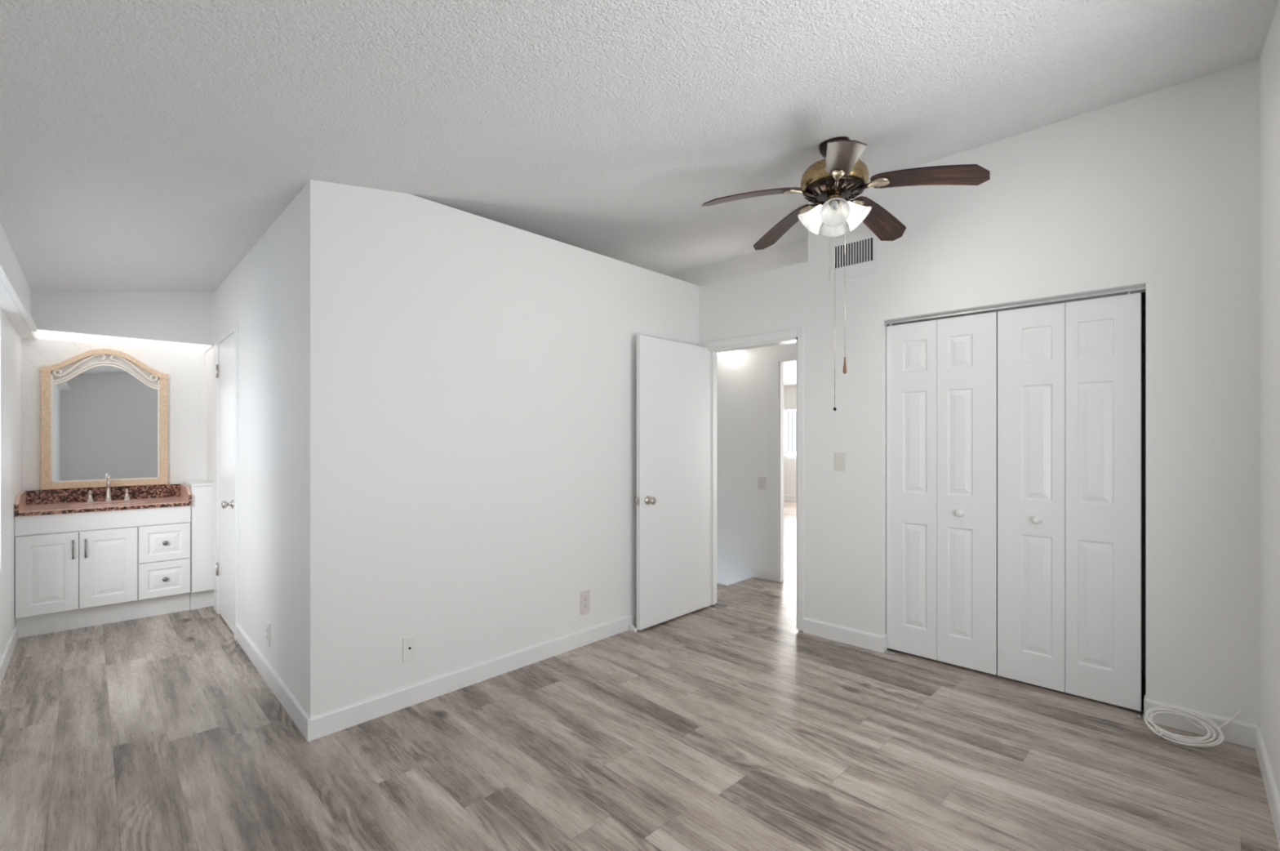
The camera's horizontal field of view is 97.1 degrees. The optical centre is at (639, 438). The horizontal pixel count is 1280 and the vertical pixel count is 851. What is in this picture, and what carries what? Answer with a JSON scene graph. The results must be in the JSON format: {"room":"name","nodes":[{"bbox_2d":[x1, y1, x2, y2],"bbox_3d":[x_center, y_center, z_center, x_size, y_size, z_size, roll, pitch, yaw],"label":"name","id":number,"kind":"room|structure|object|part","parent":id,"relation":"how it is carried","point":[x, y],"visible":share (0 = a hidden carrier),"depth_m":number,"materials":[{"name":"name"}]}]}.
{"room":"empty bedroom","nodes":[
{"label":"empty bedroom","id":0,"kind":"room"},
{"bbox_2d":[0,222,35,658],"bbox_3d":[-2.307,0.030,1.795,0.210,2.600,6.600,0,0,-44],"label":"wall","id":1,"kind":"structure","parent":0,"point":[14,328],"depth_m":3.38,"materials":[{"name":"white paint"}]},
{"bbox_2d":[0,622,18,684],"bbox_3d":[-2.134,1.280,1.676,0.013,0.100,5.790,0,0,-44],"label":"baseboard","id":2,"kind":"structure","parent":1,"relation":"attached to","point":[6,655],"depth_m":3.36,"materials":[{"name":"white wood"}]},
{"bbox_2d":[0,255,37,331],"bbox_3d":[-2.082,-0.739,1.733,0.030,0.038,5.800,0,0,-44],"label":"trim","id":3,"kind":"structure","parent":1,"relation":"attached to","point":[6,277],"depth_m":2.88,"materials":[{"name":"white wood"}]},
{"bbox_2d":[22,337,206,490],"bbox_3d":[-4.147,0.020,4.487,1.303,2.620,0.130,0,0,-44],"label":"wall","id":4,"kind":"structure","parent":0,"point":[186,371],"depth_m":4.61,"materials":[{"name":"white paint"}]},
{"bbox_2d":[40,348,168,489],"bbox_3d":[-4.130,-0.157,4.383,0.717,1.067,0.038,0,0,-44],"label":"wall mirror","id":5,"kind":"object","parent":4,"relation":"attached to","point":[100,420],"visible":0.98,"depth_m":4.37,"materials":[{"name":"beige mirror"}]},
{"bbox_3d":[-4.130,-0.588,4.383,0.717,0.205,0.038,0,0,-44],"label":"arch rail","id":6,"kind":"part","parent":5,"relation":"part of","materials":[{"name":"beige wood"}]},
{"bbox_2d":[53,363,157,480],"bbox_3d":[-4.138,-0.126,4.392,0.613,0.915,0.009,0,0,-44],"label":"mirror glass","id":7,"kind":"object","parent":5,"relation":"attached to","point":[105,415],"depth_m":4.38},
{"bbox_3d":[-4.131,-0.494,4.384,0.621,0.202,0.027,0,0,-44],"label":"rail","id":8,"kind":"part","parent":5,"relation":"part of","materials":[{"name":"brown wood"}]},
{"bbox_3d":[-4.134,-0.071,4.387,0.613,0.797,0.028,0,0,-44],"label":"trim","id":9,"kind":"part","parent":5,"relation":"part of","materials":[{"name":"brown wood"}]},
{"bbox_2d":[26,483,182,504],"bbox_3d":[-4.134,0.430,4.393,0.908,0.102,0.021,0,0,-44],"label":"backsplash","id":10,"kind":"structure","parent":4,"relation":"attached to","point":[68,495],"depth_m":4.34,"materials":[{"name":"brown stone"}]},
{"bbox_2d":[34,329,211,352],"bbox_3d":[-3.910,-0.734,4.314,0.968,0.008,0.440,0,0,-44],"label":"soffit light","id":11,"kind":"object","parent":4,"relation":"attached to","point":[41,334],"visible":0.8,"depth_m":4.24,"materials":[{"name":"white"}]},
{"bbox_2d":[31,291,213,351],"bbox_3d":[-3.906,-1.014,4.316,0.993,0.552,0.450,0,0,-44],"label":"wall","id":12,"kind":"structure","parent":0,"point":[188,317],"depth_m":4.15,"materials":[{"name":"white paint"}]},
{"bbox_2d":[206,179,334,716],"bbox_3d":[-2.597,0.020,3.748,0.100,2.620,3.387,0,0,-44],"label":"wall","id":13,"kind":"structure","parent":0,"point":[263,294],"depth_m":2.83,"materials":[{"name":"white paint"}]},
{"bbox_2d":[216,333,233,632],"bbox_3d":[-2.966,0.303,4.024,0.097,2.029,0.708,0,0,-44],"label":"door","id":14,"kind":"structure","parent":13,"relation":"in","point":[226,346],"depth_m":4.02,"materials":[{"name":"white paint"}]},
{"bbox_3d":[-2.783,0.445,3.809,0.062,0.062,0.062,0,0,-44],"label":"knob","id":15,"kind":"part","parent":14,"relation":"part of","materials":[{"name":"silver metal"}]},
{"bbox_2d":[213,322,238,639],"bbox_3d":[-2.990,0.282,4.071,0.018,2.095,0.945,0,0,-44],"label":"trim","id":16,"kind":"structure","parent":13,"relation":"attached to","point":[233,329],"depth_m":3.77,"materials":[{"name":"white wood"}]},
{"bbox_2d":[266,621,270,645],"bbox_3d":[-2.030,1.066,3.083,0.008,0.118,0.072,0,0,-44],"label":"wall outlet","id":17,"kind":"object","parent":13,"relation":"attached to","point":[268,624],"visible":1,"depth_m":3.07,"materials":[{"name":"white plastic"}]},
{"bbox_2d":[235,624,311,741],"bbox_3d":[-2.056,1.280,3.107,0.014,0.100,1.740,0,0,-44],"label":"baseboard","id":18,"kind":"structure","parent":13,"relation":"attached to","point":[292,706],"depth_m":2.90,"materials":[{"name":"white wood"}]},
{"bbox_2d":[302,180,700,715],"bbox_3d":[-0.495,0.056,3.583,0.113,2.548,2.902,0,0,44],"label":"wall","id":19,"kind":"structure","parent":0,"point":[486,369],"depth_m":3.04,"materials":[{"name":"white paint"}]},
{"bbox_2d":[402,635,415,662],"bbox_3d":[-1.147,1.048,2.811,0.012,0.120,0.064,0,0,44],"label":"cable plate","id":20,"kind":"object","parent":19,"relation":"attached to","point":[408,642],"visible":1,"depth_m":2.81,"materials":[{"name":"white plastic"}]},
{"bbox_2d":[306,612,636,740],"bbox_3d":[-0.494,1.280,3.493,0.013,0.100,2.800,0,0,44],"label":"baseboard","id":21,"kind":"structure","parent":19,"relation":"attached to","point":[344,717],"depth_m":2.98,"materials":[{"name":"white wood"}]},
{"bbox_2d":[628,623,637,631],"bbox_3d":[-0.048,1.310,3.902,0.062,0.040,0.028,0,0,44],"label":"door stop","id":22,"kind":"object","parent":21,"relation":"attached to","point":[631,627],"visible":1,"depth_m":3.90,"materials":[{"name":"white plastic"}]},
{"bbox_2d":[580,589,589,614],"bbox_3d":[-0.354,1.058,3.644,0.008,0.145,0.075,0,0,44],"label":"wall outlet","id":23,"kind":"object","parent":19,"relation":"attached to","point":[584,595],"visible":1,"depth_m":3.64,"materials":[{"name":"white plastic"}]},
{"bbox_2d":[583,595,587,601],"bbox_3d":[-0.352,1.036,3.643,0.004,0.032,0.034,0,0,44],"label":"socket","id":24,"kind":"object","parent":23,"relation":"attached to","point":[585,597],"depth_m":3.64,"materials":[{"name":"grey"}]},
{"bbox_2d":[583,602,587,608],"bbox_3d":[-0.352,1.079,3.643,0.004,0.032,0.034,0,0,44],"label":"socket","id":25,"kind":"object","parent":23,"relation":"attached to","point":[585,604],"depth_m":3.64,"materials":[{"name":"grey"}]},
{"bbox_2d":[0,0,1278,292],"bbox_3d":[-0.718,-1.484,3.410,6.650,1.273,5.740,0,0,44],"label":"ceiling","id":26,"kind":"structure","parent":0,"point":[146,145],"depth_m":2.10,"materials":[{"name":"white paint"}]},
{"bbox_2d":[702,136,990,410],"bbox_3d":[1.006,-0.814,2.825,1.263,1.356,1.246,0,0,44],"label":"ceiling fan","id":27,"kind":"object","parent":26,"relation":"hanging from","point":[830,183],"visible":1,"depth_m":2.74,"materials":[{"name":"brown wood"}]},
{"bbox_3d":[0.550,-1.190,2.787,0.485,0.106,0.146,0,0,-4],"label":"blade","id":28,"kind":"part","parent":27,"relation":"part of","materials":[{"name":"brown wood"}]},
{"bbox_3d":[0.812,-1.190,3.202,0.146,0.106,0.485,0,0,-22],"label":"blade","id":29,"kind":"part","parent":27,"relation":"part of","materials":[{"name":"brown wood"}]},
{"bbox_3d":[0.761,-1.221,2.800,0.097,0.022,0.070,0,0,-4],"label":"blade plate","id":30,"kind":"part","parent":27,"relation":"part of","materials":[{"name":"gold metal"}]},
{"bbox_3d":[0.890,-1.221,3.006,0.070,0.022,0.097,0,0,-22],"label":"blade plate","id":31,"kind":"part","parent":27,"relation":"part of","materials":[{"name":"gold metal"}]},
{"bbox_3d":[0.860,-1.100,2.838,0.143,0.145,0.134,0,0,44],"label":"lamp shade","id":32,"kind":"part","parent":27,"relation":"part of","materials":[{"name":"white glass"}]},
{"bbox_3d":[0.839,-1.214,2.805,0.085,0.028,0.028,0,0,-4],"label":"blade arm","id":33,"kind":"part","parent":27,"relation":"part of","materials":[{"name":"brown metal"}]},
{"bbox_3d":[0.991,-1.100,2.920,0.134,0.145,0.143,0,0,44],"label":"lamp shade","id":34,"kind":"part","parent":27,"relation":"part of","materials":[{"name":"white glass"}]},
{"bbox_3d":[0.971,-0.641,2.814,0.002,0.978,0.003,0,0,44],"label":"pull chain","id":35,"kind":"part","parent":27,"relation":"part of","materials":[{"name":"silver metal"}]},
{"bbox_3d":[0.948,-1.132,2.748,0.046,0.058,0.053,0,0,44],"label":"bulb","id":36,"kind":"part","parent":27,"relation":"part of","materials":[{"name":"grey glass"}]},
{"bbox_3d":[0.955,-1.155,2.770,0.056,0.050,0.058,0,0,44],"label":"lamp arm","id":37,"kind":"part","parent":27,"relation":"part of","materials":[{"name":"gold metal"}]},
{"bbox_3d":[0.942,-1.100,2.707,0.134,0.145,0.143,0,0,44],"label":"lamp shade","id":38,"kind":"part","parent":27,"relation":"part of","materials":[{"name":"white glass"}]},
{"bbox_3d":[0.935,-1.214,2.690,0.028,0.028,0.085,0,0,14],"label":"blade arm","id":39,"kind":"part","parent":27,"relation":"part of","materials":[{"name":"brown metal"}]},
{"bbox_3d":[0.916,-1.221,2.614,0.070,0.022,0.097,0,0,14],"label":"blade plate","id":40,"kind":"part","parent":27,"relation":"part of","materials":[{"name":"gold metal"}]},
{"bbox_3d":[1.021,-0.363,2.814,0.019,0.084,0.019,0,0,44],"label":"chain","id":41,"kind":"part","parent":27,"relation":"part of","materials":[{"name":"brown wood"}]},
{"bbox_3d":[0.863,-1.190,2.409,0.146,0.106,0.485,0,0,14],"label":"blade","id":42,"kind":"part","parent":27,"relation":"part of","materials":[{"name":"brown wood"}]},
{"bbox_3d":[1.126,-1.221,2.946,0.097,0.022,0.070,0,0,-40],"label":"blade plate","id":43,"kind":"part","parent":27,"relation":"part of","materials":[{"name":"gold metal"}]},
{"bbox_3d":[1.073,-1.100,2.789,0.143,0.145,0.134,0,0,44],"label":"lamp shade","id":44,"kind":"part","parent":27,"relation":"part of","materials":[{"name":"white glass"}]},
{"bbox_3d":[1.074,-1.214,2.745,0.085,0.028,0.028,0,0,32],"label":"blade arm","id":45,"kind":"part","parent":27,"relation":"part of","materials":[{"name":"brown metal"}]},
{"bbox_3d":[1.141,-1.221,2.703,0.097,0.022,0.070,0,0,32],"label":"blade plate","id":46,"kind":"part","parent":27,"relation":"part of","materials":[{"name":"gold metal"}]},
{"bbox_3d":[1.288,-1.190,3.080,0.485,0.106,0.146,0,0,-40],"label":"blade","id":47,"kind":"part","parent":27,"relation":"part of","materials":[{"name":"brown wood"}]},
{"bbox_3d":[1.319,-1.190,2.590,0.485,0.106,0.146,0,0,32],"label":"blade","id":48,"kind":"part","parent":27,"relation":"part of","materials":[{"name":"brown wood"}]},
{"bbox_2d":[0,500,1279,850],"bbox_3d":[0.881,1.390,6.350,8.900,0.120,12.000,0,0,44],"label":"floor","id":49,"kind":"structure","parent":0,"point":[724,725],"depth_m":2.38,"materials":[{"name":"grey laminate"}]},
{"bbox_2d":[14,505,191,637],"bbox_3d":[-3.939,0.921,4.191,0.908,0.818,0.580,0,0,-44],"label":"vanity cabinet","id":50,"kind":"object","parent":49,"relation":"on","point":[84,569],"visible":0.99,"depth_m":3.98,"materials":[{"name":"white paint"}]},
{"bbox_3d":[-3.986,0.912,3.801,0.294,0.532,0.020,0,0,-44],"label":"door","id":51,"kind":"part","parent":50,"relation":"part of","materials":[{"name":"white paint"}]},
{"bbox_3d":[-3.883,0.764,3.867,0.012,0.135,0.036,0,0,-44],"label":"handle","id":52,"kind":"part","parent":50,"relation":"part of","materials":[{"name":"grey metal"}]},
{"bbox_3d":[-3.838,0.764,3.910,0.012,0.135,0.036,0,0,-44],"label":"handle","id":53,"kind":"part","parent":50,"relation":"part of","materials":[{"name":"grey metal"}]},
{"bbox_2d":[13,483,191,516],"bbox_3d":[-3.941,0.445,4.193,0.908,0.132,0.576,0,0,-44],"label":"countertop","id":54,"kind":"structure","parent":50,"relation":"on","point":[50,501],"depth_m":4.20,"materials":[{"name":"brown stone"}]},
{"bbox_2d":[84,474,131,502],"bbox_3d":[-4.040,0.379,4.296,0.257,0.204,0.145,0,0,-44],"label":"faucet","id":55,"kind":"object","parent":54,"relation":"on","point":[108,492],"visible":1,"depth_m":4.31,"materials":[{"name":"silver metal"}]},
{"bbox_3d":[-4.146,0.436,4.258,0.052,0.090,0.052,0,0,-44],"label":"handle","id":56,"kind":"part","parent":55,"relation":"part of","materials":[{"name":"silver metal"}]},
{"bbox_3d":[-4.042,0.379,4.294,0.052,0.204,0.145,0,0,-44],"label":"spout","id":57,"kind":"part","parent":55,"relation":"part of","materials":[{"name":"silver metal"}]},
{"bbox_3d":[-3.999,0.436,4.401,0.052,0.090,0.052,0,0,-44],"label":"handle","id":58,"kind":"part","parent":55,"relation":"part of","materials":[{"name":"silver metal"}]},
{"bbox_3d":[-3.768,0.575,4.012,0.905,0.126,0.020,0,0,-44],"label":"apron panel","id":59,"kind":"part","parent":50,"relation":"part of","materials":[{"name":"white paint"}]},
{"bbox_3d":[-3.769,0.912,4.011,0.300,0.532,0.020,0,0,-44],"label":"door","id":60,"kind":"part","parent":50,"relation":"part of","materials":[{"name":"white paint"}]},
{"bbox_3d":[-3.550,0.779,4.222,0.296,0.266,0.020,0,0,-44],"label":"drawer","id":61,"kind":"part","parent":50,"relation":"part of","materials":[{"name":"white paint"}]},
{"bbox_3d":[-3.550,1.048,4.222,0.296,0.260,0.020,0,0,-44],"label":"drawer","id":62,"kind":"part","parent":50,"relation":"part of","materials":[{"name":"white paint"}]},
{"bbox_3d":[-3.534,0.779,4.205,0.034,0.034,0.028,0,0,-44],"label":"knob","id":63,"kind":"part","parent":50,"relation":"part of","materials":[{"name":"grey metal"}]},
{"bbox_3d":[-3.534,1.048,4.205,0.034,0.034,0.028,0,0,-44],"label":"knob","id":64,"kind":"part","parent":50,"relation":"part of","materials":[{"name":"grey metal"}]},
{"bbox_2d":[183,479,213,609],"bbox_3d":[-3.564,0.840,4.567,0.150,0.980,0.560,0,0,-44],"label":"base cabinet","id":65,"kind":"object","parent":49,"relation":"on","point":[202,593],"visible":0.71,"depth_m":4.38,"materials":[{"name":"white paint"}]},
{"bbox_2d":[884,649,896,654],"bbox_3d":[1.556,1.324,3.503,0.050,0.012,0.055,0,0,44],"label":"pivot bracket","id":66,"kind":"object","parent":49,"relation":"on","point":[889,651],"visible":1,"depth_m":3.50,"materials":[{"name":"grey metal"}]},
{"bbox_2d":[1137,712,1143,718],"bbox_3d":[2.401,1.324,2.699,0.038,0.012,0.050,0,0,44],"label":"pivot bracket","id":67,"kind":"object","parent":49,"relation":"on","point":[1139,715],"visible":0.56,"depth_m":2.70,"materials":[{"name":"grey metal"}]},
{"bbox_2d":[1143,706,1242,746],"bbox_3d":[2.441,1.254,2.484,0.334,0.153,0.149,0,0,32],"label":"coaxial cable","id":68,"kind":"object","parent":49,"relation":"on","point":[1193,740],"visible":1,"depth_m":2.48,"materials":[{"name":"white plastic"}]},
{"bbox_2d":[666,238,808,584],"bbox_3d":[1.194,0.930,5.374,6.500,6.000,0.060,0,0,44],"label":"wall","id":69,"kind":"structure","parent":0,"point":[742,375],"depth_m":5.51,"materials":[{"name":"white paint"}]},
{"bbox_2d":[716,350,734,356],"bbox_3d":[0.812,-0.925,5.496,0.270,0.270,0.290,0,0,44],"label":"globe lamp","id":70,"kind":"object","parent":69,"relation":"attached to","point":[728,353],"visible":0.24,"depth_m":5.44,"materials":[{"name":"white"}]},
{"bbox_2d":[745,564,767,579],"bbox_3d":[1.114,1.280,5.400,0.250,0.100,0.013,0,0,44],"label":"baseboard","id":71,"kind":"structure","parent":69,"relation":"attached to","point":[750,571],"depth_m":5.39,"materials":[{"name":"white wood"}]},
{"bbox_2d":[758,476,765,489],"bbox_3d":[1.155,0.426,5.362,0.080,0.118,0.010,0,0,44],"label":"light switch","id":72,"kind":"object","parent":69,"relation":"attached to","point":[762,480],"visible":1,"depth_m":5.35,"materials":[{"name":"white plastic"}]},
{"bbox_2d":[767,352,796,582],"bbox_3d":[1.637,0.277,4.940,1.140,2.106,0.075,0,0,44],"label":"trim","id":73,"kind":"structure","parent":69,"relation":"attached to","point":[773,361],"depth_m":5.26,"materials":[{"name":"white wood"}]},
{"bbox_2d":[783,385,796,495],"bbox_3d":[4.735,0.110,10.600,8.600,2.440,0.130,0,0,44],"label":"wall","id":74,"kind":"structure","parent":0,"point":[789,392],"depth_m":11.98,"materials":[{"name":"white paint"}]},
{"bbox_2d":[783,494,796,501],"bbox_3d":[4.758,1.270,10.479,8.200,0.120,0.013,0,0,44],"label":"baseboard","id":75,"kind":"structure","parent":74,"relation":"attached to","point":[786,497],"depth_m":11.97,"materials":[{"name":"white"}]},
{"bbox_2d":[784,409,796,453],"bbox_3d":[3.788,-0.145,11.519,1.840,0.950,0.050,0,0,44],"label":"window","id":76,"kind":"structure","parent":74,"relation":"in","point":[784,410],"depth_m":12.12,"materials":[{"name":"white glass"}]},
{"bbox_2d":[783,401,796,453],"bbox_3d":[3.713,-0.220,11.404,1.950,1.080,0.100,0,0,44],"label":"vertical blinds","id":77,"kind":"object","parent":76,"relation":"attached to","point":[790,406],"visible":0.14,"depth_m":11.90,"materials":[{"name":"white plastic"}]},
{"bbox_2d":[783,360,796,386],"bbox_3d":[2.708,-1.165,8.478,8.600,0.110,6.400,0,0,44],"label":"ceiling","id":78,"kind":"structure","parent":0,"point":[790,367],"depth_m":9.70,"materials":[{"name":"white paint"}]},
{"bbox_2d":[698,58,1259,724],"bbox_3d":[1.643,-0.270,3.468,3.137,3.200,0.116,0,0,44],"label":"wall","id":79,"kind":"structure","parent":0,"point":[1159,189],"depth_m":2.71,"materials":[{"name":"white paint"}]},
{"bbox_2d":[697,328,804,630],"bbox_3d":[0.834,0.281,4.231,0.908,2.074,0.130,0,0,44],"label":"trim","id":80,"kind":"structure","parent":79,"relation":"attached to","point":[787,336],"depth_m":4.19,"materials":[{"name":"white wood"}]},
{"bbox_2d":[635,334,708,630],"bbox_3d":[0.260,0.303,4.165,0.153,2.026,0.802,0,0,44],"label":"door","id":81,"kind":"structure","parent":80,"relation":"attached to","point":[672,498],"depth_m":4.10,"materials":[{"name":"white paint"}]},
{"bbox_3d":[-0.015,0.431,3.881,0.023,0.060,0.011,0,0,44],"label":"latch plate","id":82,"kind":"part","parent":81,"relation":"part of","materials":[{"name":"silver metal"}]},
{"bbox_3d":[0.077,0.431,3.907,0.062,0.062,0.062,0,0,44],"label":"knob","id":83,"kind":"part","parent":81,"relation":"part of","materials":[{"name":"silver metal"}]},
{"bbox_2d":[835,452,845,470],"bbox_3d":[1.310,0.152,3.698,0.072,0.118,0.010,0,0,44],"label":"light switch","id":84,"kind":"object","parent":79,"relation":"attached to","point":[840,457],"visible":1,"depth_m":3.69,"materials":[{"name":"white plastic"}]},
{"bbox_2d":[803,617,887,652],"bbox_3d":[1.335,1.280,3.708,0.539,0.100,0.063,0,0,44],"label":"baseboard","id":85,"kind":"structure","parent":79,"relation":"attached to","point":[860,638],"depth_m":3.66,"materials":[{"name":"white wood"}]},
{"bbox_2d":[830,230,878,283],"bbox_3d":[1.375,-1.172,3.639,0.314,0.284,0.007,0,0,44],"label":"air vent","id":86,"kind":"object","parent":79,"relation":"in","point":[856,255],"visible":0.81,"depth_m":3.63,"materials":[{"name":"white metal"}]},
{"bbox_2d":[886,311,997,675],"bbox_3d":[1.764,0.307,3.345,0.596,2.022,0.065,0,0,44],"label":"bifold closet door","id":87,"kind":"structure","parent":79,"relation":"in","point":[942,374],"depth_m":3.33,"materials":[{"name":"white paint"}]},
{"bbox_3d":[1.666,0.307,3.464,0.290,2.022,0.030,0,0,44],"label":"door panel","id":88,"kind":"part","parent":87,"relation":"part of","materials":[{"name":"white paint"}]},
{"bbox_3d":[1.840,0.433,3.253,0.044,0.044,0.036,0,0,44],"label":"knob","id":89,"kind":"part","parent":87,"relation":"part of","materials":[{"name":"white plastic"}]},
{"bbox_3d":[1.882,0.307,3.257,0.304,2.022,0.030,0,0,44],"label":"door panel","id":90,"kind":"part","parent":87,"relation":"part of","materials":[{"name":"white paint"}]},
{"bbox_2d":[884,284,1146,325],"bbox_3d":[1.998,-0.720,3.144,1.223,0.030,0.072,0,0,44],"label":"door track","id":91,"kind":"object","parent":79,"relation":"attached to","point":[1140,288],"visible":0.93,"depth_m":3.05,"materials":[{"name":"grey metal"}]},
{"bbox_2d":[997,292,1141,711],"bbox_3d":[2.200,0.307,2.929,0.597,2.022,0.065,0,0,44],"label":"bifold closet door","id":92,"kind":"structure","parent":91,"relation":"hanging from","point":[1069,373],"depth_m":2.91,"materials":[{"name":"white paint"}]},
{"bbox_3d":[2.105,0.307,3.044,0.301,2.022,0.030,0,0,44],"label":"door panel","id":93,"kind":"part","parent":92,"relation":"part of","materials":[{"name":"white paint"}]},
{"bbox_3d":[2.105,0.433,2.999,0.044,0.044,0.036,0,0,44],"label":"knob","id":94,"kind":"part","parent":92,"relation":"part of","materials":[{"name":"white plastic"}]},
{"bbox_3d":[2.321,0.307,2.837,0.294,2.022,0.030,0,0,44],"label":"door panel","id":95,"kind":"part","parent":92,"relation":"part of","materials":[{"name":"white paint"}]},
{"bbox_2d":[1143,694,1257,748],"bbox_3d":[2.534,1.280,2.561,0.369,0.100,0.063,0,0,44],"label":"baseboard","id":96,"kind":"structure","parent":79,"relation":"attached to","point":[1237,731],"depth_m":2.52,"materials":[{"name":"white wood"}]},
{"bbox_2d":[1141,292,1146,675],"bbox_3d":[2.369,-0.270,3.268,1.810,3.200,0.600,0,0,44],"label":"wall","id":97,"kind":"structure","parent":0,"point":[1143,294],"depth_m":3.17,"materials":[{"name":"white paint"}]},
{"bbox_2d":[1259,0,1279,797],"bbox_3d":[1.263,-0.270,0.868,0.133,3.200,4.400,0,0,44],"label":"wall","id":98,"kind":"structure","parent":0,"point":[1269,59],"depth_m":2.14,"materials":[{"name":"white paint"}]},
{"bbox_2d":[1255,724,1279,848],"bbox_3d":[1.239,1.280,0.949,0.013,0.100,4.084,0,0,44],"label":"baseboard","id":99,"kind":"structure","parent":98,"relation":"attached to","point":[1273,796],"depth_m":2.07,"materials":[{"name":"white wood"}]}
]}

